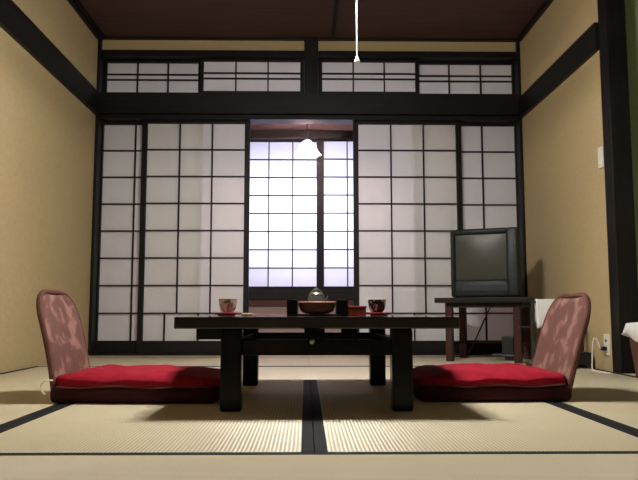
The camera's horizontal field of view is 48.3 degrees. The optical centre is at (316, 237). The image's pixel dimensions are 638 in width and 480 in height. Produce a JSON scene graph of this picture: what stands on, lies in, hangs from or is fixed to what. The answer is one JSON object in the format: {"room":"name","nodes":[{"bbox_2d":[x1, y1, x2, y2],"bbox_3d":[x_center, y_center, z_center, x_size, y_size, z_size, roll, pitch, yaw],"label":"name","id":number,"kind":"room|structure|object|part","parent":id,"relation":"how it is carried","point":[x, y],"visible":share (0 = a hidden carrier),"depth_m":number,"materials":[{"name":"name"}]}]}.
{"room":"traditional dwelling","nodes":[
{"label":"traditional dwelling","id":0,"kind":"room"},
{"bbox_2d":[0,0,97,372],"bbox_3d":[-1.759,-0.663,2.383,0.100,2.595,6.655,0,-6,-1],"label":"wall","id":1,"kind":"structure","parent":0,"point":[47,134],"depth_m":4.48,"materials":[{"name":"beige paint"}]},
{"bbox_2d":[0,0,99,114],"bbox_3d":[-1.693,-1.399,2.405,0.030,0.185,6.545,0,-6,-1],"label":"beam","id":2,"kind":"structure","parent":1,"relation":"attached to","point":[13,20],"depth_m":4.51,"materials":[{"name":"brown wood"}]},
{"bbox_2d":[67,0,99,38],"bbox_3d":[-1.693,-1.940,2.447,0.030,0.039,6.515,0,-6,-1],"label":"beam","id":3,"kind":"structure","parent":1,"relation":"attached to","point":[71,2],"depth_m":5.29,"materials":[{"name":"brown wood"}]},
{"bbox_2d":[88,38,103,355],"bbox_3d":[-1.745,-0.351,5.644,0.024,2.540,0.105,0,-6,-1],"label":"beam","id":4,"kind":"structure","parent":1,"relation":"attached to","point":[100,60],"depth_m":5.61,"materials":[{"name":"brown wood"}]},
{"bbox_2d":[249,307,340,331],"bbox_3d":[-0.100,0.035,6.872,4.600,2.145,0.080,0,-6,-1],"label":"wall","id":5,"kind":"structure","parent":0,"point":[255,310],"depth_m":6.76,"materials":[{"name":"wood"}]},
{"bbox_2d":[250,130,352,140],"bbox_3d":[-0.100,-0.994,6.954,4.590,0.079,0.130,0,-6,-1],"label":"beam","id":6,"kind":"structure","parent":5,"relation":"attached to","point":[316,135],"depth_m":6.89,"materials":[{"name":"brown wood"}]},
{"bbox_2d":[249,291,353,299],"bbox_3d":[0.040,0.552,6.806,1.670,0.081,0.110,0,-6,-1],"label":"beam","id":7,"kind":"structure","parent":5,"relation":"attached to","point":[253,295],"depth_m":6.75,"materials":[{"name":"brown wood"}]},
{"bbox_2d":[249,140,317,290],"bbox_3d":[-0.348,-0.219,6.905,0.790,1.470,0.030,0,-6,-1],"label":"window","id":8,"kind":"structure","parent":7,"relation":"on","point":[283,218],"depth_m":6.91,"materials":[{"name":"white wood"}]},
{"bbox_2d":[318,140,353,290],"bbox_3d":[0.412,-0.221,6.881,0.800,1.470,0.030,0,-6,-1],"label":"window","id":9,"kind":"structure","parent":7,"relation":"on","point":[335,165],"depth_m":6.88,"materials":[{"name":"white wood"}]},
{"bbox_2d":[249,300,353,305],"bbox_3d":[0.040,0.626,6.803,1.670,0.065,0.100,0,-6,-1],"label":"beam","id":10,"kind":"structure","parent":5,"relation":"attached to","point":[251,302],"depth_m":6.75,"materials":[{"name":"brown wood"}]},
{"bbox_2d":[102,59,513,129],"bbox_3d":[-0.092,-1.308,6.430,4.600,0.435,1.078,0,-6,-1],"label":"ceiling","id":11,"kind":"structure","parent":0,"point":[252,126],"depth_m":6.87,"materials":[{"name":"brown wood"}]},
{"bbox_2d":[293,124,321,158],"bbox_3d":[-0.081,-0.992,6.487,0.240,0.498,0.240,-2,-6,22],"label":"pendant lamp","id":12,"kind":"object","parent":11,"relation":"hanging from","point":[307,149],"visible":0.88,"depth_m":6.44,"materials":[{"name":"white glass"}]},
{"bbox_3d":[-0.081,-0.814,6.468,0.240,0.140,0.240,-2,-6,22],"label":"lamp shade","id":13,"kind":"part","parent":12,"relation":"part of","materials":[{"name":"white glass"}]},
{"bbox_2d":[102,40,515,51],"bbox_3d":[-0.055,-1.554,5.842,3.405,0.106,0.100,0,-6,-1],"label":"wall","id":14,"kind":"structure","parent":0,"point":[107,44],"depth_m":5.79,"materials":[{"name":"beige paint"}]},
{"bbox_2d":[101,50,303,59],"bbox_3d":[-0.917,-1.480,5.816,1.632,0.051,0.150,0,-6,-1],"label":"beam","id":15,"kind":"structure","parent":14,"relation":"attached to","point":[106,54],"depth_m":5.75,"materials":[{"name":"brown wood"}]},
{"bbox_2d":[102,37,516,41],"bbox_3d":[-0.054,-1.607,5.784,3.405,0.012,0.055,0,-6,-1],"label":"beam","id":16,"kind":"structure","parent":14,"relation":"attached to","point":[106,38],"depth_m":5.76,"materials":[{"name":"brown wood"}]},
{"bbox_2d":[318,51,516,61],"bbox_3d":[0.819,-1.478,5.842,1.610,0.051,0.150,0,-6,-1],"label":"beam","id":17,"kind":"structure","parent":14,"relation":"attached to","point":[422,56],"depth_m":5.77,"materials":[{"name":"brown wood"}]},
{"bbox_2d":[73,0,545,39],"bbox_3d":[0.441,-1.967,2.549,4.550,0.086,6.850,0,-6,-1],"label":"ceiling","id":18,"kind":"structure","parent":0,"point":[431,19],"depth_m":5.38,"materials":[{"name":"brown wood"}]},
{"bbox_2d":[354,0,359,62],"bbox_3d":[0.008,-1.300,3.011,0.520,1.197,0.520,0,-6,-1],"label":"pull cord","id":19,"kind":"object","parent":18,"relation":"hanging from","point":[357,60],"visible":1,"depth_m":2.90,"materials":[{"name":"white fabric"}]},
{"bbox_3d":[0.165,-0.992,2.921,0.005,0.508,0.005,-2,-6,22],"label":"pull cord","id":20,"kind":"part","parent":19,"relation":"part of","materials":[{"name":"white fabric"}]},
{"bbox_2d":[520,0,616,372],"bbox_3d":[1.699,-0.397,4.936,0.080,2.595,1.625,0,-6,-1],"label":"wall","id":21,"kind":"structure","parent":0,"point":[566,221],"depth_m":4.75,"materials":[{"name":"beige paint"}]},
{"bbox_2d":[99,92,518,115],"bbox_3d":[-0.054,-1.062,5.773,3.357,0.170,0.175,0,-6,-1],"label":"beam","id":22,"kind":"structure","parent":21,"relation":"attached to","point":[109,102],"depth_m":5.69,"materials":[{"name":"brown wood"}]},
{"bbox_2d":[103,60,199,92],"bbox_3d":[-1.339,-1.298,5.829,0.808,0.308,0.030,0,-6,-1],"label":"window","id":23,"kind":"structure","parent":22,"relation":"on","point":[157,76],"depth_m":5.84,"materials":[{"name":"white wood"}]},
{"bbox_2d":[199,58,303,92],"bbox_3d":[-0.525,-1.301,5.795,0.845,0.308,0.030,0,-6,-1],"label":"window","id":24,"kind":"structure","parent":22,"relation":"on","point":[216,75],"depth_m":5.80,"materials":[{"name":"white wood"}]},
{"bbox_2d":[100,114,517,123],"bbox_3d":[-0.054,-0.957,5.777,3.357,0.036,0.145,0,-6,-1],"label":"beam","id":25,"kind":"structure","parent":22,"relation":"attached to","point":[254,119],"depth_m":5.71,"materials":[{"name":"brown wood"}]},
{"bbox_2d":[304,38,317,92],"bbox_3d":[-0.043,-1.377,5.814,0.113,0.464,0.160,0,-6,-1],"label":"beam","id":26,"kind":"structure","parent":22,"relation":"on","point":[310,45],"depth_m":5.73,"materials":[{"name":"brown wood"}]},
{"bbox_2d":[318,59,418,93],"bbox_3d":[0.426,-1.300,5.809,0.820,0.308,0.030,0,-6,-1],"label":"window","id":27,"kind":"structure","parent":22,"relation":"on","point":[381,76],"depth_m":5.82,"materials":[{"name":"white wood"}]},
{"bbox_2d":[419,62,514,93],"bbox_3d":[1.222,-1.294,5.867,0.840,0.308,0.030,0,-6,-1],"label":"window","id":28,"kind":"structure","parent":22,"relation":"on","point":[434,77],"depth_m":5.88,"materials":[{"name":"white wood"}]},
{"bbox_2d":[514,38,527,346],"bbox_3d":[1.637,-0.346,5.693,0.022,2.540,0.105,0,-6,-1],"label":"beam","id":29,"kind":"structure","parent":21,"relation":"attached to","point":[517,68],"depth_m":5.67,"materials":[{"name":"brown wood"}]},
{"bbox_2d":[518,0,553,40],"bbox_3d":[1.645,-1.675,4.998,0.030,0.039,1.483,0,-6,-1],"label":"beam","id":30,"kind":"structure","parent":21,"relation":"attached to","point":[547,3],"depth_m":5.32,"materials":[{"name":"brown wood"}]},
{"bbox_2d":[518,22,598,118],"bbox_3d":[1.645,-1.113,4.955,0.030,0.168,1.513,0,-6,-1],"label":"beam","id":31,"kind":"structure","parent":21,"relation":"attached to","point":[586,45],"depth_m":4.75,"materials":[{"name":"brown wood"}]},
{"bbox_2d":[598,146,603,168],"bbox_3d":[1.664,-0.469,4.174,0.012,0.124,0.064,0,-6,-1],"label":"light switch","id":32,"kind":"object","parent":21,"relation":"attached to","point":[600,149],"visible":1,"depth_m":4.16,"materials":[{"name":"white plastic"}]},
{"bbox_2d":[603,334,609,355],"bbox_3d":[1.665,0.614,4.083,0.010,0.120,0.070,0,-6,-1],"label":"wall outlet","id":33,"kind":"object","parent":21,"relation":"attached to","point":[606,337],"visible":1,"depth_m":4.07,"materials":[{"name":"white plastic"}]},
{"bbox_2d":[625,0,637,275],"bbox_3d":[2.185,-0.484,4.104,0.813,2.595,0.060,0,-6,-1],"label":"wall","id":34,"kind":"structure","parent":0,"point":[631,6],"depth_m":4.11,"materials":[{"name":"green paint"}]},
{"bbox_3d":[2.147,0.669,2.913,0.919,0.055,2.070,0,-6,-1],"label":"floor","id":35,"kind":"structure","parent":0,"visible":0},
{"bbox_2d":[597,0,637,373],"bbox_3d":[1.721,-0.515,4.073,0.114,2.540,0.114,0,-6,-1],"label":"beam","id":36,"kind":"structure","parent":35,"relation":"on","point":[619,192],"depth_m":4.01,"materials":[{"name":"brown wood"}]},
{"bbox_2d":[629,336,637,376],"bbox_3d":[1.832,0.578,3.587,0.404,0.263,0.340,0,-6,-1],"label":"wicker basket","id":37,"kind":"object","parent":35,"relation":"on","point":[634,345],"visible":0.44,"depth_m":3.68,"materials":[{"name":"brown wicker"}]},
{"bbox_2d":[622,322,637,341],"bbox_3d":[1.832,0.459,3.599,0.436,0.140,0.370,0,-6,-1],"label":"cloth","id":38,"kind":"object","parent":37,"relation":"on","point":[630,329],"visible":0.98,"depth_m":3.66,"materials":[{"name":"white fabric"}]},
{"bbox_3d":[0.441,0.666,2.250,4.550,0.075,6.800,0,-6,-1],"label":"floor","id":39,"kind":"structure","parent":0,"visible":0},
{"bbox_2d":[0,404,63,428],"bbox_3d":[-1.309,0.589,2.142,0.788,0.056,0.898,0,-6,-1],"label":"mat","id":40,"kind":"object","parent":39,"relation":"on","point":[9,414],"visible":0.33,"depth_m":2.41,"materials":[{"name":"beige wicker"}]},
{"bbox_2d":[0,367,92,404],"bbox_3d":[-1.329,0.728,3.484,0.788,0.056,1.798,0,-6,-1],"label":"mat","id":41,"kind":"object","parent":39,"relation":"on","point":[21,386],"visible":0.34,"depth_m":3.17,"materials":[{"name":"beige wicker"}]},
{"bbox_2d":[0,380,313,452],"bbox_3d":[-0.469,0.637,2.602,0.901,0.056,1.798,0,-6,-1],"label":"mat","id":42,"kind":"object","parent":39,"relation":"on","point":[275,415],"visible":0.63,"depth_m":2.10,"materials":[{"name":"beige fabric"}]},
{"bbox_2d":[36,289,219,403],"bbox_3d":[-0.714,0.419,2.833,0.736,0.423,0.442,0,-6,2],"label":"chair","id":43,"kind":"object","parent":42,"relation":"on","point":[72,379],"visible":0.89,"depth_m":2.64,"materials":[{"name":"red fabric"}]},
{"bbox_3d":[-1.018,0.416,2.845,0.128,0.394,0.380,0,-6,2],"label":"backrest","id":44,"kind":"part","parent":43,"relation":"part of","materials":[{"name":"pink fabric"}]},
{"bbox_3d":[-0.667,0.599,2.813,0.618,0.060,0.428,0,-6,2],"label":"seat","id":45,"kind":"part","parent":43,"relation":"part of","materials":[{"name":"red fabric"}]},
{"bbox_2d":[56,364,219,387],"bbox_3d":[-0.662,0.552,2.818,0.632,0.086,0.441,0,-6,2],"label":"seat cushion","id":46,"kind":"object","parent":43,"relation":"on","point":[67,375],"depth_m":2.63,"materials":[{"name":"red fabric"}]},
{"bbox_2d":[174,315,459,411],"bbox_3d":[-0.005,0.476,2.866,0.938,0.318,1.100,0,-6,-1],"label":"table","id":47,"kind":"object","parent":42,"relation":"on","point":[242,343],"visible":1,"depth_m":2.42,"materials":[{"name":"black paint"}]},
{"bbox_3d":[-0.382,0.364,2.752,0.100,0.042,0.440,0,-6,-1],"label":"drawer","id":48,"kind":"part","parent":47,"relation":"part of","materials":[{"name":"black wood"}]},
{"bbox_2d":[213,312,239,315],"bbox_3d":[-0.363,0.310,2.878,0.111,0.014,0.111,0,-6,-1],"label":"saucer","id":49,"kind":"object","parent":47,"relation":"on","point":[216,313],"visible":1,"depth_m":2.84,"materials":[{"name":"red paint"}]},
{"bbox_2d":[219,299,236,311],"bbox_3d":[-0.358,0.277,2.882,0.077,0.059,0.077,0,-6,-1],"label":"teacup","id":50,"kind":"object","parent":49,"relation":"on","point":[226,305],"visible":0.91,"depth_m":2.85,"materials":[{"name":"beige ceramic"}]},
{"bbox_3d":[-0.291,0.452,2.442,0.072,0.279,0.072,0,-6,-1],"label":"leg","id":51,"kind":"part","parent":47,"relation":"part of","materials":[{"name":"black paint"}]},
{"bbox_2d":[238,313,255,315],"bbox_3d":[-0.281,0.311,2.879,0.072,0.011,0.040,1,-6,-7],"label":"packet","id":52,"kind":"object","parent":47,"relation":"on","point":[241,314],"visible":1,"depth_m":2.86,"materials":[{"name":"beige paper"}]},
{"bbox_3d":[-0.303,0.538,3.278,0.072,0.279,0.072,0,-6,-1],"label":"leg","id":53,"kind":"part","parent":47,"relation":"part of","materials":[{"name":"black paint"}]},
{"bbox_2d":[287,299,347,315],"bbox_3d":[0.002,0.286,2.906,0.244,0.066,0.140,0,-6,-1],"label":"serving tray","id":54,"kind":"object","parent":47,"relation":"on","point":[341,305],"visible":1,"depth_m":2.84,"materials":[{"name":"black wood"}]},
{"bbox_2d":[298,301,335,313],"bbox_3d":[0.002,0.285,2.891,0.153,0.049,0.153,0,-6,-1],"label":"wooden bowl","id":55,"kind":"object","parent":54,"relation":"on","point":[309,307],"visible":1,"depth_m":2.83,"materials":[{"name":"brown wood"}]},
{"bbox_2d":[308,288,329,300],"bbox_3d":[0.006,0.252,2.891,0.079,0.096,0.064,-4,-7,31],"label":"teapot","id":56,"kind":"object","parent":55,"relation":"in","point":[315,296],"visible":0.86,"depth_m":2.88,"materials":[{"name":"silver metal"}]},
{"bbox_3d":[-0.001,0.220,2.898,0.050,0.030,0.050,0,-6,-1],"label":"lid","id":57,"kind":"part","parent":56,"relation":"part of","materials":[{"name":"metal"}]},
{"bbox_2d":[348,306,366,315],"bbox_3d":[0.162,0.298,2.892,0.078,0.040,0.064,0,-6,-1],"label":"box","id":58,"kind":"object","parent":47,"relation":"on","point":[352,310],"visible":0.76,"depth_m":2.86,"materials":[{"name":"red wood"}]},
{"bbox_3d":[0.162,0.284,2.894,0.078,0.012,0.064,0,-6,-1],"label":"lid","id":59,"kind":"part","parent":58,"relation":"part of","materials":[{"name":"red wood"}]},
{"bbox_3d":[0.280,0.539,3.286,0.072,0.279,0.072,0,-6,-1],"label":"leg","id":60,"kind":"part","parent":47,"relation":"part of","materials":[{"name":"black paint"}]},
{"bbox_2d":[366,312,392,315],"bbox_3d":[0.254,0.311,2.887,0.111,0.014,0.111,0,-6,-1],"label":"saucer","id":61,"kind":"object","parent":47,"relation":"on","point":[368,313],"visible":0.98,"depth_m":2.85,"materials":[{"name":"red paint"}]},
{"bbox_2d":[368,299,385,311],"bbox_3d":[0.245,0.278,2.891,0.077,0.059,0.077,0,-6,-1],"label":"teacup","id":62,"kind":"object","parent":61,"relation":"on","point":[375,305],"visible":0.87,"depth_m":2.86,"materials":[{"name":"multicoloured ceramic"}]},
{"bbox_3d":[0.292,0.453,2.451,0.072,0.279,0.072,0,-6,-1],"label":"leg","id":63,"kind":"part","parent":47,"relation":"part of","materials":[{"name":"black paint"}]},
{"bbox_2d":[34,357,308,366],"bbox_3d":[-0.897,0.869,4.837,1.691,0.056,0.904,0,-6,-1],"label":"mat","id":64,"kind":"object","parent":39,"relation":"on","point":[94,361],"visible":0.48,"depth_m":4.83,"materials":[{"name":"beige wicker"}]},
{"bbox_2d":[91,353,495,355],"bbox_3d":[-0.054,0.940,5.575,3.357,0.067,0.155,0,-6,-1],"label":"beam","id":65,"kind":"structure","parent":39,"relation":"on","point":[94,354],"depth_m":5.51,"materials":[{"name":"brown wood"}]},
{"bbox_2d":[95,122,141,352],"bbox_3d":[-1.337,-0.014,5.696,0.861,1.855,0.030,0,-6,-1],"label":"door","id":66,"kind":"structure","parent":65,"relation":"on","point":[121,142],"depth_m":5.70,"materials":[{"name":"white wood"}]},
{"bbox_2d":[136,120,249,352],"bbox_3d":[-0.969,-0.018,5.659,0.867,1.855,0.030,0,-6,-1],"label":"door","id":67,"kind":"structure","parent":65,"relation":"on","point":[195,194],"depth_m":5.67,"materials":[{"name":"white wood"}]},
{"bbox_2d":[353,121,462,352],"bbox_3d":[0.733,-0.015,5.683,0.875,1.855,0.030,0,-6,-1],"label":"door","id":68,"kind":"structure","parent":65,"relation":"on","point":[408,201],"depth_m":5.71,"materials":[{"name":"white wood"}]},
{"bbox_2d":[461,123,522,352],"bbox_3d":[1.217,-0.010,5.733,0.891,1.855,0.030,0,-6,-1],"label":"door","id":69,"kind":"structure","parent":65,"relation":"on","point":[489,150],"depth_m":5.78,"materials":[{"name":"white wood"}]},
{"bbox_2d":[201,366,417,379],"bbox_3d":[-0.038,0.777,3.951,1.804,0.056,0.898,0,-6,-1],"label":"mat","id":70,"kind":"object","parent":39,"relation":"on","point":[265,372],"visible":0.17,"depth_m":3.96,"materials":[{"name":"beige wicker"}]},
{"bbox_2d":[89,355,531,356],"bbox_3d":[-0.053,0.928,5.400,3.401,0.055,0.191,0,-6,-1],"label":"beam","id":71,"kind":"structure","parent":39,"relation":"on","point":[195,355],"depth_m":5.36,"materials":[{"name":"brown wood"}]},
{"bbox_2d":[0,451,637,479],"bbox_3d":[0.002,0.498,1.266,1.804,0.056,0.898,0,-6,-1],"label":"mat","id":72,"kind":"object","parent":39,"relation":"on","point":[470,465],"visible":1,"depth_m":1.56,"materials":[{"name":"beige wicker"}]},
{"bbox_2d":[309,357,531,365],"bbox_3d":[0.798,0.871,4.861,1.697,0.056,0.904,0,-6,-1],"label":"mat","id":73,"kind":"object","parent":39,"relation":"on","point":[313,361],"visible":0.31,"depth_m":4.83,"materials":[{"name":"beige wicker"}]},
{"bbox_2d":[454,308,489,356],"bbox_3d":[1.169,0.614,5.315,0.396,0.552,0.076,0,-6,-1],"label":"cable","id":74,"kind":"object","parent":73,"relation":"on","point":[489,308],"visible":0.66,"depth_m":5.33,"materials":[{"name":"black plastic"}]},
{"bbox_2d":[434,297,543,362],"bbox_3d":[1.216,0.637,4.957,0.660,0.429,0.540,-3,-6,24],"label":"stand","id":75,"kind":"object","parent":73,"relation":"on","point":[516,303],"visible":0.92,"depth_m":4.83,"materials":[{"name":"brown wood"}]},
{"bbox_3d":[0.911,0.646,4.868,0.048,0.393,0.048,-3,-6,24],"label":"leg","id":76,"kind":"part","parent":75,"relation":"part of","materials":[{"name":"brown wood"}]},
{"bbox_3d":[1.079,0.685,5.240,0.048,0.393,0.048,-3,-7,24],"label":"leg","id":77,"kind":"part","parent":75,"relation":"part of","materials":[{"name":"brown wood"}]},
{"bbox_2d":[450,227,521,297],"bbox_3d":[1.220,0.190,5.032,0.464,0.475,0.389,-3,-6,24],"label":"television","id":78,"kind":"object","parent":75,"relation":"on","point":[485,262],"visible":0.98,"depth_m":4.86,"materials":[{"name":"grey plastic"}]},
{"bbox_2d":[508,234,513,277],"bbox_3d":[1.307,0.123,4.790,0.030,0.298,0.004,-3,-6,24],"label":"speaker grille","id":79,"kind":"object","parent":78,"relation":"attached to","point":[510,236],"depth_m":4.79,"materials":[{"name":"black plastic"}]},
{"bbox_3d":[1.324,0.627,4.684,0.048,0.393,0.048,-3,-7,24],"label":"leg","id":80,"kind":"part","parent":75,"relation":"part of","materials":[{"name":"brown wood"}]},
{"bbox_3d":[1.492,0.666,5.056,0.048,0.393,0.048,-3,-6,24],"label":"leg","id":81,"kind":"part","parent":75,"relation":"part of","materials":[{"name":"brown wood"}]},
{"bbox_2d":[492,336,513,360],"bbox_3d":[1.323,0.773,4.982,0.165,0.164,0.160,-3,-6,24],"label":"box","id":82,"kind":"object","parent":73,"relation":"on","point":[507,341],"visible":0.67,"depth_m":4.92,"materials":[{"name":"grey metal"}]},
{"bbox_2d":[310,380,637,451],"bbox_3d":[0.433,0.638,2.615,0.901,0.056,1.798,0,-6,-1],"label":"mat","id":83,"kind":"object","parent":39,"relation":"on","point":[348,415],"visible":0.57,"depth_m":2.12,"materials":[{"name":"beige wicker"}]},
{"bbox_2d":[413,293,590,401],"bbox_3d":[0.724,0.433,2.909,0.713,0.411,0.486,0,-6,-3],"label":"chair","id":84,"kind":"object","parent":83,"relation":"on","point":[551,374],"visible":0.91,"depth_m":2.71,"materials":[{"name":"red fabric"}]},
{"bbox_2d":[413,363,565,385],"bbox_3d":[0.661,0.560,2.894,0.587,0.086,0.485,0,-6,-3],"label":"seat cushion","id":85,"kind":"object","parent":84,"relation":"on","point":[461,374],"depth_m":2.69,"materials":[{"name":"red fabric"}]},
{"bbox_3d":[0.666,0.607,2.889,0.573,0.060,0.472,0,-6,-3],"label":"seat","id":86,"kind":"part","parent":84,"relation":"part of","materials":[{"name":"red fabric"}]},
{"bbox_3d":[1.004,0.430,2.923,0.151,0.382,0.424,0,-6,-3],"label":"backrest","id":87,"kind":"part","parent":84,"relation":"part of","materials":[{"name":"pink fabric"}]},
{"bbox_2d":[551,367,637,402],"bbox_3d":[1.270,0.732,3.522,0.794,0.056,1.798,0,-6,-1],"label":"mat","id":88,"kind":"object","parent":39,"relation":"on","point":[589,386],"visible":0.28,"depth_m":3.13,"materials":[{"name":"beige wicker"}]},
{"bbox_2d":[520,301,591,368],"bbox_3d":[1.436,0.588,4.344,0.401,0.401,0.220,0,-6,-1],"label":"towel rack","id":89,"kind":"object","parent":88,"relation":"on","point":[585,360],"visible":0.4,"depth_m":4.33,"materials":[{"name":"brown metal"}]},
{"bbox_3d":[1.433,0.545,4.332,0.393,0.012,0.012,0,-6,-1],"label":"rail","id":90,"kind":"part","parent":89,"relation":"part of","materials":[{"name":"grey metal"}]},
{"bbox_2d":[534,299,554,327],"bbox_3d":[1.437,0.469,4.355,0.198,0.184,0.053,0,-6,-1],"label":"towel","id":91,"kind":"object","parent":89,"relation":"on","point":[541,306],"visible":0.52,"depth_m":4.34,"materials":[{"name":"white fabric"}]},
{"bbox_2d":[591,338,610,373],"bbox_3d":[1.587,0.659,3.990,0.094,0.187,0.233,-2,-6,16],"label":"power cord","id":92,"kind":"object","parent":88,"relation":"on","point":[602,348],"visible":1,"depth_m":4.07,"materials":[{"name":"white plastic"}]},
{"bbox_2d":[557,403,637,432],"bbox_3d":[1.290,0.593,2.179,0.794,0.056,0.898,0,-6,-1],"label":"mat","id":93,"kind":"object","parent":39,"relation":"on","point":[624,415],"visible":0.33,"depth_m":2.41,"materials":[{"name":"beige wicker"}]}
]}

